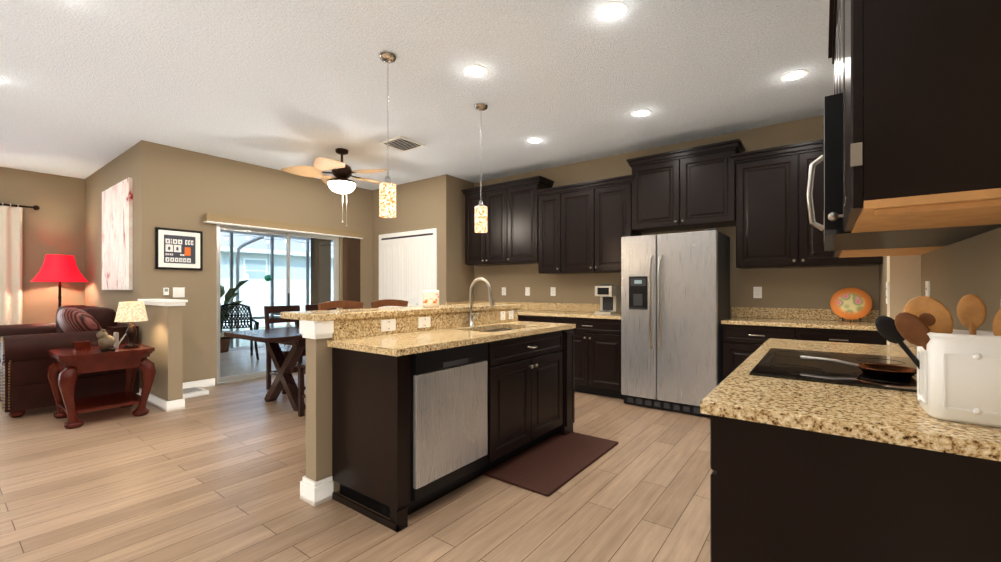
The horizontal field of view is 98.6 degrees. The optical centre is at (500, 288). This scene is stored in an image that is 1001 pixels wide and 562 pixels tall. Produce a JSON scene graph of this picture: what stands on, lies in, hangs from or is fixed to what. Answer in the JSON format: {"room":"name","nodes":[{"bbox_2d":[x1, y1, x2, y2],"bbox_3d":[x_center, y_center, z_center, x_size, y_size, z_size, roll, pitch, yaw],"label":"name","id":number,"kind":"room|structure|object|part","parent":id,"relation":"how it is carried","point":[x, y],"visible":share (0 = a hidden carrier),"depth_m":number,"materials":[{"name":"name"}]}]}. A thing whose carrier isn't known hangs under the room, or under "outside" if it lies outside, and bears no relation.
{"room":"dining room and kitchen","nodes":[
{"label":"dining room and kitchen","id":0,"kind":"room"},
{"bbox_2d":[0,167,84,323],"bbox_3d":[-7.767,-0.218,4.605,0.120,2.868,4.820,0,0,37],"label":"wall","id":1,"kind":"structure","parent":0,"point":[54,224],"depth_m":6.18,"materials":[{"name":"brown paint"}]},
{"bbox_2d":[0,202,39,324],"bbox_3d":[-7.296,0.014,5.046,0.103,2.365,2.592,0,0,37],"label":"panel","id":2,"kind":"object","parent":1,"relation":"attached to","point":[10,265],"visible":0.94,"depth_m":5.88,"materials":[{"name":"beige fabric"}]},
{"bbox_2d":[85,143,182,400],"bbox_3d":[-4.794,-0.217,5.464,3.850,2.868,0.120,0,0,37],"label":"wall","id":3,"kind":"structure","parent":0,"point":[120,168],"depth_m":4.95,"materials":[{"name":"brown paint"}]},
{"bbox_2d":[102,177,132,289],"bbox_3d":[-4.789,-0.633,5.363,1.280,1.300,0.034,0,0,37],"label":"canvas art","id":4,"kind":"object","parent":3,"relation":"attached to","point":[117,236],"visible":1,"depth_m":5.24},
{"bbox_2d":[136,388,169,411],"bbox_3d":[-4.780,1.167,5.368,3.745,0.100,0.015,0,0,37],"label":"baseboard","id":5,"kind":"structure","parent":3,"relation":"attached to","point":[164,404],"depth_m":4.39,"materials":[{"name":"white"}]},
{"bbox_2d":[138,299,187,305],"bbox_3d":[-3.591,0.146,4.563,0.915,0.060,0.190,0,0,37],"label":"trim","id":6,"kind":"structure","parent":3,"relation":"on","point":[167,302],"depth_m":4.35,"materials":[{"name":"white wood"}]},
{"bbox_2d":[170,398,184,409],"bbox_3d":[-3.559,1.166,4.609,0.880,0.100,0.035,0,0,37],"label":"baseboard","id":7,"kind":"structure","parent":3,"relation":"attached to","point":[178,404],"depth_m":4.32,"materials":[{"name":"white"}]},
{"bbox_2d":[138,140,372,387],"bbox_3d":[-3.121,-0.217,6.054,0.120,2.868,3.070,0,0,37],"label":"wall","id":8,"kind":"structure","parent":0,"point":[181,189],"depth_m":5.30,"materials":[{"name":"brown paint"}]},
{"bbox_2d":[163,288,168,294],"bbox_3d":[-3.853,0.033,4.958,0.021,0.085,0.050,0,0,37],"label":"light switch","id":9,"kind":"object","parent":8,"relation":"attached to","point":[165,290],"depth_m":4.95,"materials":[{"name":"white plastic"}]},
{"bbox_2d":[173,287,184,296],"bbox_3d":[-3.781,0.046,5.061,0.013,0.118,0.115,0,0,37],"label":"light switch","id":10,"kind":"object","parent":8,"relation":"attached to","point":[178,291],"depth_m":5.06,"materials":[{"name":"white plastic"}]},
{"bbox_2d":[155,227,202,270],"bbox_3d":[-3.772,-0.456,5.060,0.028,0.475,0.460,0,0,37],"label":"picture","id":11,"kind":"object","parent":8,"relation":"attached to","point":[177,249],"visible":1,"depth_m":5.04,"materials":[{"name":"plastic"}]},
{"bbox_2d":[183,378,214,388],"bbox_3d":[-3.723,1.166,5.135,0.015,0.100,0.560,0,0,37],"label":"baseboard","id":12,"kind":"structure","parent":8,"relation":"attached to","point":[205,383],"depth_m":5.24,"materials":[{"name":"white"}]},
{"bbox_2d":[217,224,338,384],"bbox_3d":[-3.082,0.197,6.099,0.088,2.040,1.710,0,0,37],"label":"sliding door","id":13,"kind":"structure","parent":8,"relation":"in","point":[247,376],"depth_m":5.87,"materials":[{"name":"clear glass"}]},
{"bbox_2d":[203,213,362,308],"bbox_3d":[-2.932,0.132,6.118,0.104,2.090,2.210,0,0,37],"label":"valance","id":14,"kind":"object","parent":8,"relation":"attached to","point":[351,265],"visible":0.71,"depth_m":6.65,"materials":[{"name":"brown fabric"}]},
{"bbox_2d":[0,345,712,561],"bbox_3d":[-2.884,1.265,3.251,9.920,0.100,9.110,0,0,37],"label":"floor","id":15,"kind":"structure","parent":0,"point":[217,473],"depth_m":2.49,"materials":[{"name":"brown wood"}]},
{"bbox_2d":[30,254,87,307],"bbox_3d":[-6.138,0.377,5.995,0.620,1.680,0.537,0,0,37],"label":"floor lamp","id":16,"kind":"object","parent":15,"relation":"on","point":[59,269],"visible":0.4,"depth_m":5.88,"materials":[{"name":"red fabric"}]},
{"bbox_2d":[0,305,138,417],"bbox_3d":[-5.125,0.707,4.980,2.160,1.018,0.980,0,0,37],"label":"sofa","id":17,"kind":"object","parent":15,"relation":"on","point":[26,360],"visible":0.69,"depth_m":4.29,"materials":[{"name":"leather"}]},
{"bbox_2d":[46,343,155,428],"bbox_3d":[-3.795,0.896,4.102,0.710,0.640,0.670,0,0,37],"label":"end table","id":18,"kind":"object","parent":15,"relation":"on","point":[66,367],"visible":1,"depth_m":3.99,"materials":[{"name":"brown wood"}]},
{"bbox_2d":[72,329,125,351],"bbox_3d":[-3.772,0.473,4.088,0.485,0.203,0.353,0,0,37],"label":"decor","id":19,"kind":"object","parent":18,"relation":"on","point":[106,341],"visible":1,"depth_m":3.98,"materials":[{"name":"beige ceramic"}]},
{"bbox_2d":[114,302,147,347],"bbox_3d":[-3.611,0.353,4.215,0.260,0.444,0.260,0,0,37],"label":"table lamp","id":20,"kind":"object","parent":18,"relation":"on","point":[131,312],"visible":1,"depth_m":4.16,"materials":[{"name":"beige fabric"}]},
{"bbox_2d":[183,386,208,398],"bbox_3d":[-3.554,1.185,4.883,0.330,0.062,0.320,0,0,37],"label":"scale","id":21,"kind":"object","parent":15,"relation":"on","point":[193,392],"visible":0.54,"depth_m":4.85,"materials":[{"name":"white"}]},
{"bbox_2d":[224,327,305,410],"bbox_3d":[-2.006,0.847,4.805,0.940,0.791,1.590,0,0,37],"label":"dining table","id":22,"kind":"object","parent":15,"relation":"on","point":[271,339],"visible":0.46,"depth_m":4.39,"materials":[{"name":"brown wood"}]},
{"bbox_2d":[264,305,305,393],"bbox_3d":[-2.545,0.715,5.253,0.507,1.002,0.440,0,0,37],"label":"dining chair","id":23,"kind":"object","parent":15,"relation":"on","point":[268,310],"visible":0.42,"depth_m":5.23,"materials":[{"name":"brown wood"}]},
{"bbox_2d":[296,363,305,416],"bbox_3d":[-1.614,0.715,4.131,0.507,1.002,0.440,0,0,37],"label":"dining chair","id":24,"kind":"object","parent":15,"relation":"on","point":[301,373],"visible":0.17,"depth_m":4.08,"materials":[{"name":"brown wood"}]},
{"bbox_2d":[305,305,336,310],"bbox_3d":[-2.233,0.716,5.669,0.507,1.002,0.440,0,0,37],"label":"dining chair","id":25,"kind":"object","parent":15,"relation":"on","point":[311,307],"depth_m":5.70,"materials":[{"name":"brown wood"}]},
{"bbox_2d":[318,300,362,309],"bbox_3d":[-1.167,0.658,3.446,0.461,1.116,0.416,0,0,37],"label":"bar stool","id":26,"kind":"object","parent":15,"relation":"on","point":[338,304],"visible":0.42,"depth_m":3.57,"materials":[{"name":"brown wood"}]},
{"bbox_2d":[371,299,407,307],"bbox_3d":[-0.868,0.658,3.846,0.461,1.116,0.416,0,0,37],"label":"bar stool","id":27,"kind":"object","parent":15,"relation":"on","point":[386,302],"visible":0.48,"depth_m":3.97,"materials":[{"name":"brown wood"}]},
{"bbox_2d":[297,305,575,531],"bbox_3d":[-0.258,0.699,3.050,0.772,1.030,1.984,0,0,37],"label":"kitchen island","id":28,"kind":"object","parent":15,"relation":"on","point":[410,410],"depth_m":2.47,"materials":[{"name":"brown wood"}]},
{"bbox_2d":[281,301,516,319],"bbox_3d":[-0.583,0.164,3.333,0.425,0.040,2.020,0,0,37],"label":"island countertop","id":29,"kind":"structure","parent":28,"relation":"on","point":[441,308],"depth_m":2.85,"materials":[{"name":"beige stone"}]},
{"bbox_2d":[423,290,438,306],"bbox_3d":[-0.544,0.079,3.373,0.128,0.132,0.128,0,0,37],"label":"jar","id":30,"kind":"object","parent":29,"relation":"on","point":[430,298],"visible":1,"depth_m":3.32,"materials":[{"name":"white ceramic"}]},
{"bbox_3d":[-0.504,0.700,3.234,0.158,1.030,1.984,0,0,37],"label":"kneewall trim","id":31,"kind":"part","parent":28,"relation":"part of","materials":[{"name":"white"}]},
{"bbox_2d":[413,342,487,501],"bbox_3d":[-0.264,0.722,2.460,0.032,0.760,0.593,0,0,37],"label":"dishwasher","id":32,"kind":"object","parent":28,"relation":"in","point":[450,382],"depth_m":2.41,"materials":[{"name":"silver metal"}]},
{"bbox_2d":[483,430,617,495],"bbox_3d":[0.404,1.206,3.081,0.495,0.018,1.080,0,0,37],"label":"kitchen mat","id":33,"kind":"object","parent":15,"relation":"on","point":[549,466],"visible":0.9,"depth_m":2.96,"materials":[{"name":"brown rubber"}]},
{"bbox_2d":[446,139,885,398],"bbox_3d":[1.293,-0.121,5.027,4.757,2.675,0.659,0,0,37],"label":"kitchen cabinets","id":34,"kind":"object","parent":15,"relation":"on","point":[757,199],"visible":0.62,"depth_m":4.63,"materials":[{"name":"black wood"}]},
{"bbox_2d":[594,284,620,314],"bbox_3d":[1.278,0.125,5.138,0.210,0.351,0.300,0,0,37],"label":"coffee maker","id":35,"kind":"object","parent":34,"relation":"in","point":[609,294],"visible":1,"depth_m":5.10,"materials":[{"name":"silver metal"}]},
{"bbox_2d":[446,301,885,331],"bbox_3d":[1.300,0.266,5.034,4.754,0.140,0.634,0,0,37],"label":"countertop","id":36,"kind":"structure","parent":34,"relation":"on","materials":[{"name":"stone"}]},
{"bbox_2d":[830,288,872,321],"bbox_3d":[3.169,0.144,3.892,0.300,0.306,0.139,0,0,37],"label":"decorative plate","id":37,"kind":"object","parent":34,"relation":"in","point":[850,304],"visible":1,"depth_m":3.88,"materials":[{"name":"orange ceramic"}]},
{"bbox_2d":[621,228,729,416],"bbox_3d":[1.826,0.328,4.501,0.910,1.774,0.803,0,0,37],"label":"refrigerator","id":38,"kind":"object","parent":15,"relation":"on","point":[675,299],"visible":0.96,"depth_m":4.21,"materials":[{"name":"grey metal"}]},
{"bbox_2d":[700,281,1000,561],"bbox_3d":[1.363,0.589,1.721,0.688,1.249,1.922,0,0,37],"label":"kitchen cabinet","id":39,"kind":"object","parent":15,"relation":"on","point":[817,461],"visible":0.9,"depth_m":1.02,"materials":[{"name":"black wood"}]},
{"bbox_2d":[700,326,1000,478],"bbox_3d":[1.339,0.264,1.672,0.662,0.140,1.815,0,0,37],"label":"countertop","id":40,"kind":"structure","parent":39,"relation":"on","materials":[{"name":"stone"}]},
{"bbox_2d":[749,347,966,397],"bbox_3d":[1.296,0.294,1.638,0.515,0.008,0.780,0,0,37],"label":"cooktop","id":41,"kind":"object","parent":39,"relation":"in","point":[775,363],"depth_m":1.54,"materials":[{"name":"black glass"}]},
{"bbox_2d":[800,356,916,377],"bbox_3d":[1.243,0.271,1.503,0.324,0.036,0.164,0,0,37],"label":"copper pan","id":42,"kind":"object","parent":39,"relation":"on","point":[887,370],"visible":0.96,"depth_m":1.49,"materials":[{"name":"brown metal"}]},
{"bbox_2d":[875,294,1000,427],"bbox_3d":[1.064,0.155,1.006,0.276,0.284,0.168,0,0,37],"label":"utensil crock","id":43,"kind":"object","parent":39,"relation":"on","point":[958,375],"visible":1,"depth_m":0.97,"materials":[{"name":"white ceramic"}]},
{"bbox_2d":[0,0,833,189],"bbox_3d":[-2.884,-1.703,3.253,9.920,0.100,9.110,0,0,37],"label":"ceiling","id":44,"kind":"structure","parent":0,"point":[88,88],"depth_m":3.40,"materials":[{"name":"paint"}]},
{"bbox_2d":[281,148,389,225],"bbox_3d":[-1.857,-1.196,5.186,1.262,0.910,1.200,0,0,37],"label":"ceiling fan","id":45,"kind":"object","parent":44,"relation":"hanging from","point":[340,182],"visible":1,"depth_m":5.04,"materials":[{"name":"beige wood"}]},
{"bbox_2d":[378,51,396,217],"bbox_3d":[-0.800,-1.081,3.056,0.130,1.144,0.130,0,0,37],"label":"pendant light","id":46,"kind":"object","parent":44,"relation":"hanging from","point":[387,197],"visible":1,"depth_m":3.02,"materials":[{"name":"beige glass"}]},
{"bbox_2d":[380,136,424,151],"bbox_3d":[-1.118,-1.639,4.910,0.360,0.025,0.360,0,0,37],"label":"ceiling vent","id":47,"kind":"object","parent":44,"relation":"in","point":[401,143],"visible":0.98,"depth_m":4.87,"materials":[{"name":"white metal"}]},
{"bbox_2d":[464,64,486,76],"bbox_3d":[-0.189,-1.650,3.265,0.178,0.006,0.178,0,0,28],"label":"recessed light","id":48,"kind":"object","parent":44,"relation":"in","point":[474,70],"depth_m":3.26,"materials":[{"name":"white"}]},
{"bbox_2d":[474,103,487,232],"bbox_3d":[-0.176,-1.080,3.889,0.130,1.144,0.130,0,0,37],"label":"pendant light","id":49,"kind":"object","parent":44,"relation":"hanging from","point":[480,217],"visible":1,"depth_m":3.86,"materials":[{"name":"glass"}]},
{"bbox_2d":[527,137,542,143],"bbox_3d":[0.384,-1.648,4.797,0.178,0.006,0.178,0,0,28],"label":"recessed light","id":50,"kind":"object","parent":44,"relation":"in","point":[534,140],"depth_m":4.79,"materials":[{"name":"white"}]},
{"bbox_2d":[596,1,626,20],"bbox_3d":[0.662,-1.650,2.565,0.178,0.006,0.178,0,0,-8],"label":"recessed light","id":51,"kind":"object","parent":44,"relation":"in","point":[612,10],"depth_m":2.56,"materials":[{"name":"white"}]},
{"bbox_2d":[631,109,650,116],"bbox_3d":[1.327,-1.649,4.053,0.178,0.006,0.178,0,0,28],"label":"recessed light","id":52,"kind":"object","parent":44,"relation":"in","point":[642,112],"depth_m":4.05,"materials":[{"name":"white"}]},
{"bbox_2d":[780,69,807,81],"bbox_3d":[2.276,-1.650,3.336,0.178,0.006,0.178,0,0,28],"label":"recessed light","id":53,"kind":"object","parent":44,"relation":"in","point":[794,75],"depth_m":3.33,"materials":[{"name":"white"}]},
{"bbox_2d":[373,174,473,307],"bbox_3d":[-1.295,-0.216,7.066,1.830,2.868,0.740,0,0,37],"label":"wall","id":54,"kind":"structure","parent":0,"point":[438,202],"depth_m":6.46,"materials":[{"name":"brown paint"}]},
{"bbox_2d":[379,228,436,307],"bbox_3d":[-1.485,0.165,6.711,1.340,2.105,0.054,0,0,37],"label":"door","id":55,"kind":"structure","parent":54,"relation":"attached to","point":[408,266],"depth_m":6.69,"materials":[{"name":"white wood"}]},
{"bbox_2d":[467,277,494,326],"bbox_3d":[-0.136,0.107,3.356,0.259,0.386,0.106,0,0,37],"label":"faucet","id":56,"kind":"object","parent":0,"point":[471,310],"depth_m":3.38,"materials":[{"name":"silver metal"}]},
{"bbox_2d":[474,115,878,316],"bbox_3d":[1.576,-0.217,5.302,4.880,2.868,0.120,0,0,37],"label":"wall","id":57,"kind":"structure","parent":0,"point":[810,287],"depth_m":4.57,"materials":[{"name":"brown paint"}]},
{"bbox_2d":[879,227,1000,346],"bbox_3d":[0.846,-0.221,0.458,0.240,2.868,8.510,0,0,37],"label":"wall","id":58,"kind":"structure","parent":0,"point":[954,273],"depth_m":1.68,"materials":[{"name":"brown paint"}]},
{"bbox_2d":[806,0,1000,257],"bbox_3d":[1.403,-0.741,1.587,0.456,1.162,1.875,0,0,37],"label":"upper cabinet","id":59,"kind":"object","parent":58,"relation":"attached to","point":[910,157],"visible":1,"depth_m":0.90,"materials":[{"name":"black wood"}]},
{"label":"outside","id":60,"kind":"structure","parent":0,"visible":0},
{"bbox_2d":[229,343,283,350],"bbox_3d":[-3.330,1.260,8.977,3.719,0.040,7.259,0,0,37],"label":"pavers","id":61,"kind":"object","parent":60,"point":[242,348],"depth_m":9.04,"materials":[{"name":"grey stone"}]},
{"bbox_2d":[220,280,247,352],"bbox_3d":[-5.414,0.534,8.249,0.947,1.410,0.997,0,0,37],"label":"plant","id":62,"kind":"object","parent":61,"relation":"on","point":[224,341],"depth_m":8.23,"materials":[{"name":"green plant"}]},
{"bbox_2d":[220,303,258,359],"bbox_3d":[-4.574,0.751,7.433,0.637,0.981,0.677,0,0,-38],"label":"patio chair","id":63,"kind":"object","parent":61,"relation":"on","point":[256,324],"depth_m":7.65,"materials":[{"name":"black metal"}]},
{"bbox_2d":[220,229,332,347],"bbox_3d":[-3.612,-0.021,8.601,3.719,2.520,6.200,0,0,37],"label":"lanai","id":64,"kind":"object","parent":61,"relation":"on","point":[323,273],"depth_m":8.98,"materials":[{"name":"grey"}]},
{"bbox_2d":[222,325,294,347],"bbox_3d":[-17.078,1.293,18.812,30.079,0.070,70.000,0,0,37],"label":"lawn","id":65,"kind":"structure","parent":60,"point":[246,342],"depth_m":10.34,"materials":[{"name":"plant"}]},
{"bbox_2d":[220,232,332,279],"bbox_3d":[-13.708,-0.860,16.290,6.500,4.230,35.000,0,0,37],"label":"house","id":66,"kind":"structure","parent":65,"relation":"on","point":[297,261],"depth_m":17.36,"materials":[{"name":"grey"}]},
{"bbox_2d":[220,273,332,329],"bbox_3d":[-4.872,0.396,16.826,0.170,1.720,33.625,0,0,37],"label":"fence","id":67,"kind":"object","parent":65,"relation":"on","point":[261,294],"depth_m":13.40,"materials":[{"name":"white plastic"}]}
]}

